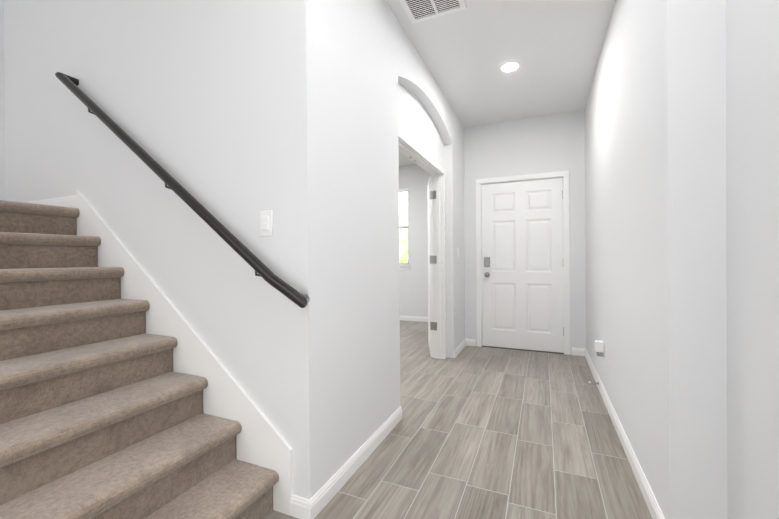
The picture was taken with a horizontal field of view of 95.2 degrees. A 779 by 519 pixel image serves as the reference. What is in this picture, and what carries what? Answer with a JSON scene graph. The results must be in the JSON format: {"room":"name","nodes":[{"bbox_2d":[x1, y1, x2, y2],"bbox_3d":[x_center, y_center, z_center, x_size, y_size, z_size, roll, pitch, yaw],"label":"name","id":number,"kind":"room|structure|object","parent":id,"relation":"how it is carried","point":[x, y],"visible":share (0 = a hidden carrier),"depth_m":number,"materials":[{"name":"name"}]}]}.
{"room":"entrance hallway","nodes":[
{"label":"entrance hallway","id":0,"kind":"room"},
{"bbox_2d":[0,0,5,200],"bbox_3d":[-3.797,-1.656,0.450,0.200,5.600,4.690,0,0,23],"label":"wall","id":1,"kind":"structure","parent":0,"point":[2,136],"depth_m":2.55,"materials":[{"name":"white paint"}]},
{"bbox_2d":[4,0,325,499],"bbox_3d":[-1.635,-1.677,2.135,2.830,5.600,0.120,0,0,23],"label":"wall","id":2,"kind":"structure","parent":0,"point":[214,108],"depth_m":1.76,"materials":[{"name":"white paint"}]},
{"bbox_2d":[24,195,76,207],"bbox_3d":[-2.325,-0.356,2.369,0.884,0.085,0.014,0,0,23],"label":"baseboard","id":3,"kind":"structure","parent":2,"relation":"attached to","point":[66,201],"depth_m":2.26,"materials":[{"name":"white wood"}]},
{"bbox_2d":[55,72,309,307],"bbox_3d":[-1.140,-0.462,1.816,1.805,1.320,0.110,0,0,23],"label":"handrail","id":4,"kind":"object","parent":2,"relation":"attached to","point":[246,254],"visible":1,"depth_m":1.68,"materials":[{"name":"black metal"}]},
{"bbox_2d":[76,191,292,515],"bbox_3d":[-1.173,0.346,1.874,1.616,1.548,0.015,0,0,23],"label":"trim","id":5,"kind":"structure","parent":2,"relation":"attached to","point":[261,441],"depth_m":1.76,"materials":[{"name":"white wood"}]},
{"bbox_2d":[260,210,272,235],"bbox_3d":[-0.559,-0.163,1.606,0.070,0.115,0.013,0,0,23],"label":"light switch","id":6,"kind":"object","parent":2,"relation":"attached to","point":[266,223],"visible":1,"depth_m":1.60,"materials":[{"name":"white plastic"}]},
{"bbox_2d":[322,0,464,482],"bbox_3d":[0.547,-0.288,3.847,0.200,2.780,4.740,0,0,23],"label":"wall","id":7,"kind":"structure","parent":0,"point":[380,86],"depth_m":2.06,"materials":[{"name":"white paint"}]},
{"bbox_2d":[300,406,401,518],"bbox_3d":[-0.134,1.070,2.001,0.024,0.085,1.064,0,0,23],"label":"baseboard","id":8,"kind":"structure","parent":7,"relation":"attached to","point":[314,505],"depth_m":1.78,"materials":[{"name":"white wood"}]},
{"bbox_2d":[398,128,445,358],"bbox_3d":[0.253,0.054,3.284,0.139,2.104,1.566,0,0,23],"label":"door frame","id":9,"kind":"structure","parent":7,"relation":"attached to","point":[409,148],"depth_m":3.92,"materials":[{"name":"white wood"}]},
{"bbox_2d":[427,176,436,357],"bbox_3d":[0.526,0.082,4.309,0.334,2.020,0.685,0,0,23],"label":"door","id":10,"kind":"structure","parent":7,"relation":"in","point":[432,260],"depth_m":3.97,"materials":[{"name":"white paint"}]},
{"bbox_2d":[454,339,467,357],"bbox_3d":[0.849,1.056,4.258,0.014,0.085,0.640,0,0,23],"label":"baseboard","id":11,"kind":"structure","parent":7,"relation":"attached to","point":[464,343],"depth_m":4.26,"materials":[{"name":"white wood"}]},
{"bbox_2d":[399,164,431,316],"bbox_3d":[-0.294,-0.292,6.712,3.620,2.780,0.150,0,0,23],"label":"wall","id":12,"kind":"structure","parent":0,"point":[413,280],"depth_m":6.29,"materials":[{"name":"white paint"}]},
{"bbox_2d":[399,191,408,262],"bbox_3d":[-0.040,-0.589,6.622,0.920,1.390,0.060,0,0,23],"label":"window","id":13,"kind":"structure","parent":12,"relation":"in","point":[406,226],"depth_m":6.44,"materials":[{"name":"white glass"}]},
{"bbox_2d":[399,188,408,264],"bbox_3d":[-0.063,-0.589,6.569,0.912,1.386,0.056,0,0,23],"label":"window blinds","id":14,"kind":"object","parent":13,"relation":"attached to","point":[401,226],"visible":0.23,"depth_m":6.42,"materials":[{"name":"white plastic"}]},
{"bbox_2d":[399,265,409,269],"bbox_3d":[-0.064,0.147,6.558,0.960,0.080,0.105,0,0,23],"label":"window sill","id":15,"kind":"structure","parent":12,"relation":"attached to","point":[404,267],"depth_m":6.37,"materials":[{"name":"white"}]},
{"bbox_2d":[400,315,427,321],"bbox_3d":[-0.331,1.056,6.647,3.650,0.085,0.014,0,0,23],"label":"baseboard","id":16,"kind":"structure","parent":12,"relation":"attached to","point":[405,318],"depth_m":6.31,"materials":[{"name":"white wood"}]},
{"bbox_2d":[265,320,651,518],"bbox_3d":[-1.267,1.180,2.157,6.200,0.120,9.800,0,0,23],"label":"floor","id":17,"kind":"structure","parent":0,"point":[476,432],"depth_m":2.08,"materials":[{"name":"beige tile"}]},
{"bbox_2d":[0,200,278,518],"bbox_3d":[-1.821,0.406,1.615,2.477,1.440,0.973,0,0,23],"label":"carpeted stairs","id":18,"kind":"structure","parent":17,"relation":"on","point":[103,415],"depth_m":1.48,"materials":[{"name":"beige carpet"}]},
{"bbox_2d":[386,0,614,165],"bbox_3d":[-1.369,-1.739,2.046,5.730,0.160,9.550,0,0,23],"label":"ceiling","id":19,"kind":"structure","parent":0,"point":[553,48],"depth_m":2.90,"materials":[{"name":"white paint"}]},
{"bbox_2d":[399,0,466,23],"bbox_3d":[0.208,-1.664,2.138,0.380,0.012,0.650,0,0,23],"label":"ceiling vent","id":20,"kind":"object","parent":19,"relation":"in","point":[417,11],"visible":0.98,"depth_m":2.36,"materials":[{"name":"grey metal"}]},
{"bbox_2d":[499,61,520,72],"bbox_3d":[1.048,-1.676,3.097,0.184,0.007,0.184,0,0,23],"label":"recessed light","id":21,"kind":"object","parent":19,"relation":"in","point":[508,66],"visible":1,"depth_m":3.08,"materials":[{"name":"white"}]},
{"bbox_2d":[464,109,585,354],"bbox_3d":[1.716,-0.298,4.332,1.560,2.780,0.200,0,0,23],"label":"wall","id":22,"kind":"structure","parent":0,"point":[544,144],"depth_m":4.21,"materials":[{"name":"white paint"}]},
{"bbox_2d":[482,345,563,353],"bbox_3d":[1.626,1.086,4.378,0.921,0.012,0.204,0,0,23],"label":"sill","id":23,"kind":"structure","parent":22,"relation":"attached to","point":[523,349],"depth_m":4.27,"materials":[{"name":"grey metal"}]},
{"bbox_2d":[476,171,569,354],"bbox_3d":[1.616,0.040,4.368,1.053,2.105,0.218,0,0,23],"label":"door frame","id":24,"kind":"structure","parent":22,"relation":"attached to","point":[564,175],"depth_m":4.17,"materials":[{"name":"white wood"}]},
{"bbox_2d":[482,178,563,352],"bbox_3d":[1.583,0.072,4.276,0.926,2.030,0.125,0,0,23],"label":"front door","id":25,"kind":"structure","parent":22,"relation":"in","point":[522,264],"depth_m":4.28,"materials":[{"name":"white paint"}]},
{"bbox_2d":[585,0,778,518],"bbox_3d":[0.791,-0.278,0.270,0.370,2.780,7.990,0,0,23],"label":"wall","id":26,"kind":"structure","parent":0,"point":[682,198],"depth_m":1.32,"materials":[{"name":"white paint"}]},
{"bbox_2d":[594,340,604,358],"bbox_3d":[1.671,0.714,2.833,0.062,0.132,0.071,0,0,23],"label":"outlet","id":27,"kind":"object","parent":26,"relation":"attached to","point":[599,347],"visible":1,"depth_m":2.81,"materials":[{"name":"white plastic"}]},
{"bbox_2d":[584,348,664,518],"bbox_3d":[1.633,1.056,2.680,0.014,0.085,2.914,0,0,23],"label":"baseboard","id":28,"kind":"structure","parent":26,"relation":"attached to","point":[653,506],"depth_m":1.92,"materials":[{"name":"white wood"}]},
{"label":"outside","id":29,"kind":"structure","parent":0,"visible":0},
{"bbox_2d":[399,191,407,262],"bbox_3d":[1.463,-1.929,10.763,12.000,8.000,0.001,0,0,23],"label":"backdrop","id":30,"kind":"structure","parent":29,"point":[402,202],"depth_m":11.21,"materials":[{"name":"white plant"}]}
]}

